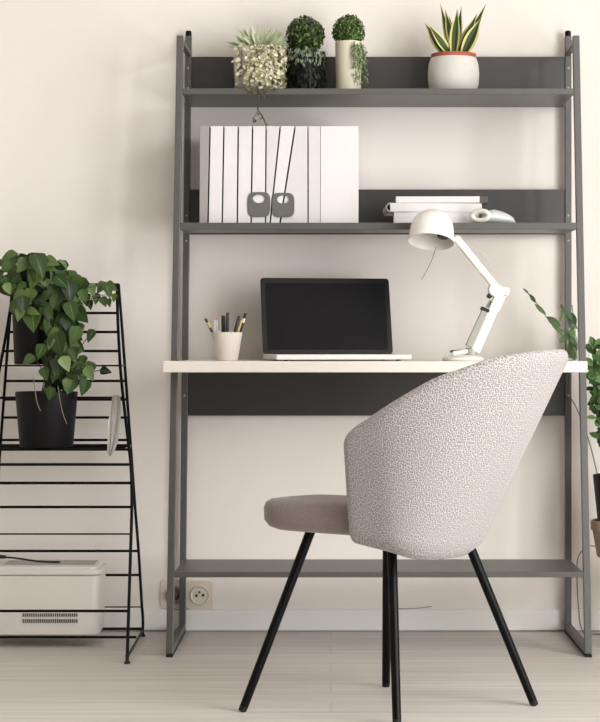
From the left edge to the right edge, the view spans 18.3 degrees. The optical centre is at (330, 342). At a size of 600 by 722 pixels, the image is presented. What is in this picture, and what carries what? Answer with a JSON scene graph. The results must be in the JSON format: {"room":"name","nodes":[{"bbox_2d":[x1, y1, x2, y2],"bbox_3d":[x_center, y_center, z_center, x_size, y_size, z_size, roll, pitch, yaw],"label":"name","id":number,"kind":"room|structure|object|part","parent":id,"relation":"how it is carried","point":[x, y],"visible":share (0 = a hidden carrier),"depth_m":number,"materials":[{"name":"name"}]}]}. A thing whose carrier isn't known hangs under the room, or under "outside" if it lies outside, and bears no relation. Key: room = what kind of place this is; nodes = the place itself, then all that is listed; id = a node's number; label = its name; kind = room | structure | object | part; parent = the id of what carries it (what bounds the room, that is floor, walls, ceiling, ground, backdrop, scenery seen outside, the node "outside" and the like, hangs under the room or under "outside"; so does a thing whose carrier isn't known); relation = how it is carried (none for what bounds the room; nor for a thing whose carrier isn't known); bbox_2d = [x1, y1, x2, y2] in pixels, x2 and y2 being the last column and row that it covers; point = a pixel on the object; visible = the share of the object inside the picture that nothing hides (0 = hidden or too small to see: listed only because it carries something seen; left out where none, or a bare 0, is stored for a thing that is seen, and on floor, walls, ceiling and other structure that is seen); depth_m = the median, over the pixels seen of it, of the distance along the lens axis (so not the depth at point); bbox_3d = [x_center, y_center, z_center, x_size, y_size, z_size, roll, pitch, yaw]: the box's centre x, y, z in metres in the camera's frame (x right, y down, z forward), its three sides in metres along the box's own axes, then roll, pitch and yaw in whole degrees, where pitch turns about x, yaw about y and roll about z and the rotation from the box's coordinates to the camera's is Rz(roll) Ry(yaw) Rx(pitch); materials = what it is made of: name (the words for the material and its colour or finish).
{"room":"home office","nodes":[
{"label":"home office","id":0,"kind":"room"},
{"bbox_2d":[15,391,77,447],"bbox_3d":[-0.760,0.203,4.960,0.166,0.147,0.166,0,0,0],"label":"pot","id":1,"kind":"object","parent":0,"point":[45,419],"depth_m":4.89,"materials":[{"name":"black plastic"}]},
{"bbox_2d":[0,0,599,630],"bbox_3d":[-1.250,-0.494,5.260,6.940,2.800,0.120,0,0,0],"label":"wall","id":2,"kind":"structure","parent":0,"point":[88,87],"depth_m":5.20,"materials":[{"name":"paint"}]},
{"bbox_2d":[160,579,186,608],"bbox_3d":[-0.440,0.703,5.181,0.076,0.082,0.038,0,0,0],"label":"wall socket","id":3,"kind":"object","parent":2,"relation":"attached to","point":[163,585],"visible":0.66,"depth_m":5.19,"materials":[{"name":"plastic"}]},
{"bbox_2d":[187,580,213,609],"bbox_3d":[-0.367,0.706,5.193,0.076,0.082,0.015,0,0,0],"label":"wall socket","id":4,"kind":"object","parent":2,"relation":"attached to","point":[200,593],"visible":1,"depth_m":5.19,"materials":[{"name":"plastic"}]},
{"bbox_2d":[104,609,599,629],"bbox_3d":[-1.250,0.774,5.194,6.700,0.056,0.012,0,0,0],"label":"baseboard","id":5,"kind":"structure","parent":2,"relation":"attached to","point":[154,619],"depth_m":5.19,"materials":[{"name":"paint"}]},
{"bbox_2d":[0,631,599,721],"bbox_3d":[-1.250,0.856,2.100,6.700,0.100,6.200,0,0,0],"label":"floor","id":6,"kind":"structure","parent":0,"point":[306,676],"depth_m":4.50,"materials":[{"name":"laminate"}]},
{"bbox_2d":[0,283,144,663],"bbox_3d":[-0.729,0.321,4.884,0.448,0.971,0.447,0,0,0],"label":"rack","id":7,"kind":"object","parent":6,"relation":"on","point":[3,447],"visible":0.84,"depth_m":4.97,"materials":[{"name":"black metal"}]},
{"bbox_3d":[-0.908,0.316,5.100,0.075,0.956,0.008,0,0,0],"label":"leg","id":8,"kind":"part","parent":7,"relation":"part of","materials":[{"name":"black metal"}]},
{"bbox_2d":[0,560,107,634],"bbox_3d":[-0.766,0.683,4.989,0.319,0.184,0.172,0,0,0],"label":"storage box","id":9,"kind":"object","parent":7,"relation":"on","point":[66,584],"visible":1,"depth_m":4.91,"materials":[{"name":"grey plastic"}]},
{"bbox_2d":[0,555,59,562],"bbox_3d":[-0.832,0.579,4.985,0.209,0.023,0.021,0,0,4],"label":"power cable","id":10,"kind":"object","parent":9,"relation":"on","point":[1,556],"visible":1,"depth_m":4.98,"materials":[{"name":"black plastic"}]},
{"bbox_3d":[-0.766,0.597,4.989,0.296,0.009,0.150,0,0,0],"label":"lid","id":11,"kind":"part","parent":9,"relation":"part of","materials":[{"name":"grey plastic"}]},
{"bbox_3d":[-0.766,0.607,4.989,0.319,0.013,0.172,0,0,0],"label":"lid","id":12,"kind":"part","parent":9,"relation":"part of","materials":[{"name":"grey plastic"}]},
{"bbox_2d":[0,249,117,364],"bbox_3d":[-0.761,-0.098,4.971,0.358,0.311,0.217,0,0,0],"label":"pothos plant","id":13,"kind":"object","parent":7,"relation":"on","point":[55,290],"visible":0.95,"depth_m":4.91,"materials":[{"name":"green plant"}]},
{"bbox_3d":[-0.801,-0.011,4.990,0.110,0.137,0.110,0,0,0],"label":"pot","id":14,"kind":"part","parent":13,"relation":"part of","materials":[{"name":"black plastic"}]},
{"bbox_2d":[1,365,124,365],"bbox_3d":[-0.729,0.061,5.050,0.329,0.003,0.104,0,0,0],"label":"wire shelf","id":15,"kind":"object","parent":7,"relation":"attached to","point":[1,365],"depth_m":5.00,"materials":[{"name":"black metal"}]},
{"bbox_2d":[15,314,111,447],"bbox_3d":[-0.709,0.101,4.944,0.267,0.353,0.197,0,0,0],"label":"pothos","id":16,"kind":"object","parent":7,"relation":"on","point":[46,418],"visible":0.99,"depth_m":4.89,"materials":[{"name":"green plant"}]},
{"bbox_2d":[0,444,131,450],"bbox_3d":[-0.729,0.281,5.000,0.399,0.007,0.207,0,0,0],"label":"wire shelf","id":17,"kind":"object","parent":7,"relation":"attached to","point":[3,447],"depth_m":4.90,"materials":[{"name":"black metal"}]},
{"bbox_2d":[107,395,120,455],"bbox_3d":[-0.574,0.219,4.921,0.034,0.157,0.095,0,0,0],"label":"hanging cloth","id":18,"kind":"object","parent":7,"relation":"hanging from","point":[115,414],"visible":1,"depth_m":4.91,"materials":[{"name":"grey fabric"}]},
{"bbox_3d":[-0.550,0.316,5.100,0.075,0.956,0.008,0,0,0],"label":"leg","id":19,"kind":"part","parent":7,"relation":"part of","materials":[{"name":"black metal"}]},
{"bbox_3d":[-0.515,0.790,4.884,0.007,0.007,0.432,0,0,-1],"label":"floor rail","id":20,"kind":"part","parent":7,"relation":"part of","materials":[{"name":"black metal"}]},
{"bbox_2d":[163,30,591,656],"bbox_3d":[0.120,-0.032,4.954,1.097,1.675,0.453,0,0,0],"label":"desk","id":21,"kind":"object","parent":6,"relation":"on","point":[208,387],"visible":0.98,"depth_m":5.16,"materials":[{"name":"grey metal"}]},
{"bbox_3d":[-0.408,-0.009,4.854,0.019,1.616,0.189,0,0,4],"label":"post","id":22,"kind":"part","parent":21,"relation":"part of","materials":[{"name":"grey metal"}]},
{"bbox_3d":[-0.414,0.789,4.969,0.018,0.018,0.383,0,0,0],"label":"floor rail","id":23,"kind":"part","parent":21,"relation":"part of","materials":[{"name":"grey metal"}]},
{"bbox_3d":[-0.405,-0.027,5.170,0.035,1.654,0.018,0,0,0],"label":"post","id":24,"kind":"part","parent":21,"relation":"part of","materials":[{"name":"grey metal"}]},
{"bbox_3d":[-0.399,-0.806,5.054,0.014,0.014,0.214,0,0,1],"label":"rail","id":25,"kind":"part","parent":21,"relation":"part of","materials":[{"name":"grey metal"}]},
{"bbox_2d":[199,126,210,222],"bbox_3d":[-0.337,-0.447,5.035,0.027,0.262,0.170,0,0,0],"label":"binder","id":26,"kind":"object","parent":21,"relation":"on","point":[205,131],"visible":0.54,"depth_m":4.95,"materials":[{"name":"white cardboard"}]},
{"bbox_2d":[209,126,224,222],"bbox_3d":[-0.307,-0.447,5.045,0.039,0.262,0.190,0,0,0],"label":"binder","id":27,"kind":"object","parent":21,"relation":"on","point":[216,185],"visible":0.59,"depth_m":4.95,"materials":[{"name":"white cardboard"}]},
{"bbox_2d":[211,332,242,360],"bbox_3d":[-0.274,0.009,4.900,0.082,0.074,0.082,0,0,0],"label":"pen cup","id":28,"kind":"object","parent":21,"relation":"on","point":[226,344],"visible":1,"depth_m":4.87,"materials":[{"name":"ceramic"}]},
{"bbox_2d":[205,318,212,333],"bbox_3d":[-0.306,-0.013,4.896,0.055,0.104,0.007,0,0,-1],"label":"pencil","id":29,"kind":"object","parent":28,"relation":"in","point":[206,320],"visible":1,"depth_m":4.89,"materials":[{"name":"yellow wood"}]},
{"bbox_2d":[214,315,217,331],"bbox_3d":[-0.304,-0.019,4.908,0.013,0.111,0.004,0,0,0],"label":"pen","id":30,"kind":"object","parent":28,"relation":"in","point":[214,315],"visible":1,"depth_m":4.91,"materials":[{"name":"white plastic"}]},
{"bbox_2d":[221,315,225,331],"bbox_3d":[-0.284,-0.018,4.905,0.013,0.110,0.012,0,0,0],"label":"marker","id":31,"kind":"object","parent":28,"relation":"in","point":[223,326],"visible":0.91,"depth_m":4.90,"materials":[{"name":"black plastic"}]},
{"bbox_2d":[226,312,228,331],"bbox_3d":[-0.273,-0.022,4.889,0.010,0.118,0.010,0,0,0],"label":"pen","id":32,"kind":"object","parent":28,"relation":"in","point":[227,313],"visible":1,"depth_m":4.88,"materials":[{"name":"black plastic"}]},
{"bbox_2d":[233,316,239,331],"bbox_3d":[-0.257,-0.017,4.889,0.037,0.110,0.008,0,0,6],"label":"ballpoint pen","id":33,"kind":"object","parent":28,"relation":"in","point":[238,317],"visible":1,"depth_m":4.88,"materials":[{"name":"black plastic"}]},
{"bbox_2d":[237,319,242,331],"bbox_3d":[-0.251,-0.012,4.904,0.036,0.101,0.007,0,0,0],"label":"pen","id":34,"kind":"object","parent":28,"relation":"in","point":[241,320],"visible":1,"depth_m":4.90,"materials":[{"name":"yellow paint"}]},
{"bbox_2d":[239,313,246,331],"bbox_3d":[-0.242,-0.021,4.915,0.038,0.117,0.007,0,0,-7],"label":"pen","id":35,"kind":"object","parent":28,"relation":"in","point":[245,314],"visible":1,"depth_m":4.91,"materials":[{"name":"black plastic"}]},
{"bbox_2d":[223,126,238,222],"bbox_3d":[-0.269,-0.447,5.045,0.039,0.262,0.190,0,0,0],"label":"binder","id":36,"kind":"object","parent":21,"relation":"on","point":[231,135],"visible":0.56,"depth_m":4.95,"materials":[{"name":"white cardboard"}]},
{"bbox_2d":[238,126,252,222],"bbox_3d":[-0.230,-0.447,5.045,0.037,0.262,0.190,0,0,0],"label":"binder","id":37,"kind":"object","parent":21,"relation":"on","point":[245,170],"visible":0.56,"depth_m":4.95,"materials":[{"name":"white cardboard"}]},
{"bbox_2d":[248,126,269,222],"bbox_3d":[-0.192,-0.447,5.043,0.060,0.262,0.194,0,0,0],"label":"binder","id":38,"kind":"object","parent":21,"relation":"on","point":[258,200],"visible":0.94,"depth_m":4.95,"materials":[{"name":"white cardboard"}]},
{"bbox_2d":[225,24,293,125],"bbox_3d":[-0.177,-0.718,5.018,0.185,0.290,0.238,0,0,-19],"label":"trailing plant","id":39,"kind":"object","parent":21,"relation":"on","point":[259,62],"visible":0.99,"depth_m":4.99,"materials":[{"name":"green plant"}]},
{"bbox_3d":[-0.196,-0.736,5.050,0.139,0.125,0.139,0,0,0],"label":"pot","id":40,"kind":"part","parent":39,"relation":"part of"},
{"bbox_2d":[266,126,280,222],"bbox_3d":[-0.155,-0.447,5.045,0.036,0.262,0.190,0,0,0],"label":"binder","id":41,"kind":"object","parent":21,"relation":"on","point":[273,132],"visible":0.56,"depth_m":4.95,"materials":[{"name":"white cardboard"}]},
{"bbox_2d":[271,126,294,222],"bbox_3d":[-0.129,-0.447,5.043,0.064,0.262,0.194,0,0,0],"label":"binder","id":42,"kind":"object","parent":21,"relation":"on","point":[280,209],"visible":0.91,"depth_m":4.95,"materials":[{"name":"white cardboard"}]},
{"bbox_2d":[281,126,307,222],"bbox_3d":[-0.099,-0.447,5.045,0.071,0.262,0.190,0,0,0],"label":"binder","id":43,"kind":"object","parent":21,"relation":"on","point":[297,182],"visible":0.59,"depth_m":4.95,"materials":[{"name":"white cardboard"}]},
{"bbox_2d":[285,15,327,87],"bbox_3d":[-0.069,-0.783,5.049,0.117,0.219,0.116,0,0,14],"label":"bushy plant","id":44,"kind":"object","parent":21,"relation":"on","point":[303,71],"visible":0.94,"depth_m":5.01,"materials":[{"name":"green plant"}]},
{"bbox_3d":[-0.071,-0.723,5.050,0.098,0.098,0.098,0,0,0],"label":"pot","id":45,"kind":"part","parent":44,"relation":"part of","materials":[{"name":"black ceramic"}]},
{"bbox_2d":[309,126,357,222],"bbox_3d":[0.007,-0.447,5.050,0.133,0.262,0.200,0,0,0],"label":"box file","id":46,"kind":"object","parent":21,"relation":"on","point":[333,150],"visible":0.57,"depth_m":4.95,"materials":[{"name":"white cardboard"}]},
{"bbox_2d":[260,278,411,360],"bbox_3d":[0.009,-0.065,4.918,0.356,0.222,0.289,0,0,-10],"label":"laptop","id":47,"kind":"object","parent":21,"relation":"on","point":[303,318],"visible":0.97,"depth_m":5.02,"materials":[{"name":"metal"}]},
{"bbox_2d":[331,14,368,87],"bbox_3d":[0.050,-0.785,5.048,0.103,0.222,0.097,0,0,0],"label":"plant","id":48,"kind":"object","parent":21,"relation":"on","point":[349,58],"visible":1,"depth_m":5.02,"materials":[{"name":"green plant"}]},
{"bbox_3d":[0.048,-0.746,5.050,0.073,0.144,0.073,0,0,0],"label":"pot","id":49,"kind":"part","parent":48,"relation":"part of","materials":[{"name":"beige ceramic"}]},
{"bbox_3d":[0.126,0.139,5.170,1.047,0.126,0.012,0,0,0],"label":"panel","id":50,"kind":"part","parent":21,"relation":"part of","materials":[{"name":"grey wood"}]},
{"bbox_3d":[0.129,-0.364,5.170,1.042,0.125,0.012,0,0,0],"label":"panel","id":51,"kind":"part","parent":21,"relation":"part of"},
{"bbox_2d":[182,88,573,106],"bbox_3d":[0.128,-0.666,5.047,1.043,0.016,0.267,0,0,0],"label":"shelf","id":52,"kind":"object","parent":21,"relation":"attached to","point":[194,97],"depth_m":4.98,"materials":[{"name":"grey metal"}]},
{"bbox_3d":[0.131,-0.735,5.170,1.038,0.122,0.012,0,0,0],"label":"panel","id":53,"kind":"part","parent":21,"relation":"part of","materials":[{"name":"grey metal"}]},
{"bbox_2d":[174,559,582,576],"bbox_3d":[0.123,0.596,4.920,1.054,0.014,0.279,0,0,0],"label":"shelf","id":54,"kind":"object","parent":21,"relation":"attached to","point":[188,567],"depth_m":4.85,"materials":[{"name":"grey metal"}]},
{"bbox_2d":[180,223,576,232],"bbox_3d":[0.124,-0.307,4.958,1.041,0.018,0.164,0,0,0],"label":"shelf","id":55,"kind":"object","parent":21,"relation":"attached to","point":[185,227],"depth_m":4.88,"materials":[{"name":"grey metal"}]},
{"bbox_2d":[392,212,478,222],"bbox_3d":[0.281,-0.333,5.025,0.227,0.033,0.150,0,0,0],"label":"book","id":56,"kind":"object","parent":21,"relation":"on","point":[398,217],"visible":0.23,"depth_m":4.95,"materials":[{"name":"white paper"}]},
{"bbox_2d":[383,203,481,215],"bbox_3d":[0.272,-0.361,5.030,0.261,0.026,0.168,0,0,0],"label":"book","id":57,"kind":"object","parent":56,"relation":"on","point":[389,209],"visible":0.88,"depth_m":4.95,"materials":[{"name":"white paper"}]},
{"bbox_2d":[395,196,487,205],"bbox_3d":[0.297,-0.382,5.020,0.247,0.017,0.144,0,0,0],"label":"book","id":58,"kind":"object","parent":57,"relation":"on","point":[399,199],"visible":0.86,"depth_m":4.95,"materials":[{"name":"white paper"}]},
{"bbox_2d":[425,4,485,87],"bbox_3d":[0.339,-0.801,5.049,0.153,0.254,0.140,0,0,14],"label":"snake plant","id":59,"kind":"object","parent":21,"relation":"on","point":[453,65],"visible":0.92,"depth_m":5.01,"materials":[{"name":"green plant"}]},
{"bbox_3d":[0.333,-0.724,5.050,0.140,0.101,0.140,0,0,0],"label":"pot","id":60,"kind":"part","parent":59,"relation":"part of","materials":[{"name":"white ceramic"}]},
{"bbox_3d":[0.333,-0.774,5.050,0.123,0.021,0.123,0,0,0],"label":"pot","id":61,"kind":"part","parent":59,"relation":"part of","materials":[{"name":"ceramic"}]},
{"bbox_2d":[408,209,509,360],"bbox_3d":[0.330,-0.150,4.799,0.263,0.392,0.125,0,0,0],"label":"desk lamp","id":62,"kind":"object","parent":21,"relation":"on","point":[430,229],"visible":1,"depth_m":4.79,"materials":[{"name":"white plastic"}]},
{"bbox_3d":[0.258,-0.294,4.798,0.120,0.104,0.123,0,0,0],"label":"lamp shade","id":63,"kind":"part","parent":62,"relation":"part of","materials":[{"name":"white metal"}]},
{"bbox_3d":[0.369,-0.205,4.793,0.094,0.107,0.008,0,0,0],"label":"cord","id":64,"kind":"part","parent":62,"relation":"part of","materials":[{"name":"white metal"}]},
{"bbox_3d":[0.379,-0.202,4.804,0.112,0.133,0.022,0,0,0],"label":"arm","id":65,"kind":"part","parent":62,"relation":"part of"},
{"bbox_3d":[0.405,-0.052,4.808,0.086,0.157,0.030,0,0,0],"label":"arm","id":66,"kind":"part","parent":62,"relation":"part of"},
{"bbox_2d":[470,208,515,222],"bbox_3d":[0.428,-0.336,4.915,0.115,0.038,0.072,0,0,17],"label":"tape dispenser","id":67,"kind":"object","parent":21,"relation":"on","point":[491,216],"visible":0.91,"depth_m":4.91,"materials":[{"name":"white plastic"}]},
{"bbox_2d":[523,288,577,359],"bbox_3d":[0.593,-0.051,5.027,0.152,0.195,0.035,0,0,0],"label":"plant","id":68,"kind":"object","parent":21,"relation":"on","point":[572,341],"visible":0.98,"depth_m":5.01,"materials":[{"name":"green plant"}]},
{"bbox_3d":[0.660,-0.027,5.170,0.018,1.654,0.018,0,0,0],"label":"post","id":69,"kind":"part","parent":21,"relation":"part of","materials":[{"name":"grey metal"}]},
{"bbox_3d":[0.655,-0.806,5.054,0.014,0.014,0.214,0,0,2],"label":"rail","id":70,"kind":"part","parent":21,"relation":"part of","materials":[{"name":"grey metal"}]},
{"bbox_3d":[0.660,0.789,4.969,0.018,0.018,0.383,0,0,0],"label":"floor rail","id":71,"kind":"part","parent":21,"relation":"part of","materials":[{"name":"grey metal"}]},
{"bbox_3d":[0.655,-0.009,4.854,0.019,1.616,0.189,0,0,-3],"label":"post","id":72,"kind":"part","parent":21,"relation":"part of","materials":[{"name":"grey metal"}]},
{"bbox_2d":[569,372,599,634],"bbox_3d":[0.797,0.443,5.128,0.278,0.725,0.029,0,0,5],"label":"hanging cable","id":73,"kind":"object","parent":21,"relation":"hanging from","point":[569,372],"visible":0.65,"depth_m":5.14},
{"bbox_2d":[238,349,567,721],"bbox_3d":[0.194,0.411,4.096,0.659,0.795,0.553,0,0,29],"label":"shell chair","id":74,"kind":"object","parent":6,"relation":"on","point":[428,474],"visible":1,"depth_m":3.88,"materials":[{"name":"fabric"}]},
{"bbox_3d":[-0.114,0.595,4.074,0.173,0.407,0.021,0,0,-9],"label":"leg","id":75,"kind":"part","parent":74,"relation":"part of","materials":[{"name":"black metal"}]},
{"bbox_3d":[0.102,0.385,4.124,0.442,0.093,0.390,0,0,20],"label":"seat","id":76,"kind":"part","parent":74,"relation":"part of","materials":[{"name":"beige fabric"}]},
{"bbox_3d":[0.128,0.610,4.279,0.022,0.377,0.162,0,0,0],"label":"leg","id":77,"kind":"part","parent":74,"relation":"part of","materials":[{"name":"black metal"}]},
{"bbox_3d":[0.135,0.612,3.970,0.022,0.372,0.132,0,0,-4],"label":"leg","id":78,"kind":"part","parent":74,"relation":"part of","materials":[{"name":"black metal"}]},
{"bbox_3d":[0.376,0.619,4.121,0.163,0.360,0.021,0,0,-5],"label":"leg","id":79,"kind":"part","parent":74,"relation":"part of","materials":[{"name":"black metal"}]},
{"bbox_3d":[0.859,0.690,4.980,0.216,0.232,0.240,0,0,0],"label":"plant stand","id":80,"kind":"object","parent":6,"relation":"on","visible":0},
{"bbox_2d":[590,518,599,557],"bbox_3d":[0.767,0.524,4.980,0.141,0.099,0.141,0,0,0],"label":"terracotta pot","id":81,"kind":"object","parent":80,"relation":"on","point":[595,524],"visible":0.96,"depth_m":4.96,"materials":[{"name":"brown ceramic"}]},
{"bbox_2d":[586,336,599,520],"bbox_3d":[0.755,0.273,4.980,0.174,0.583,0.185,0,0,0],"label":"leafy plant","id":82,"kind":"object","parent":81,"relation":"in","point":[593,375],"visible":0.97,"depth_m":4.93,"materials":[{"name":"green plant"}]},
{"bbox_3d":[0.767,0.459,4.980,0.129,0.212,0.129,0,0,0],"label":"pot","id":83,"kind":"part","parent":82,"relation":"part of","materials":[{"name":"black plastic"}]}
]}

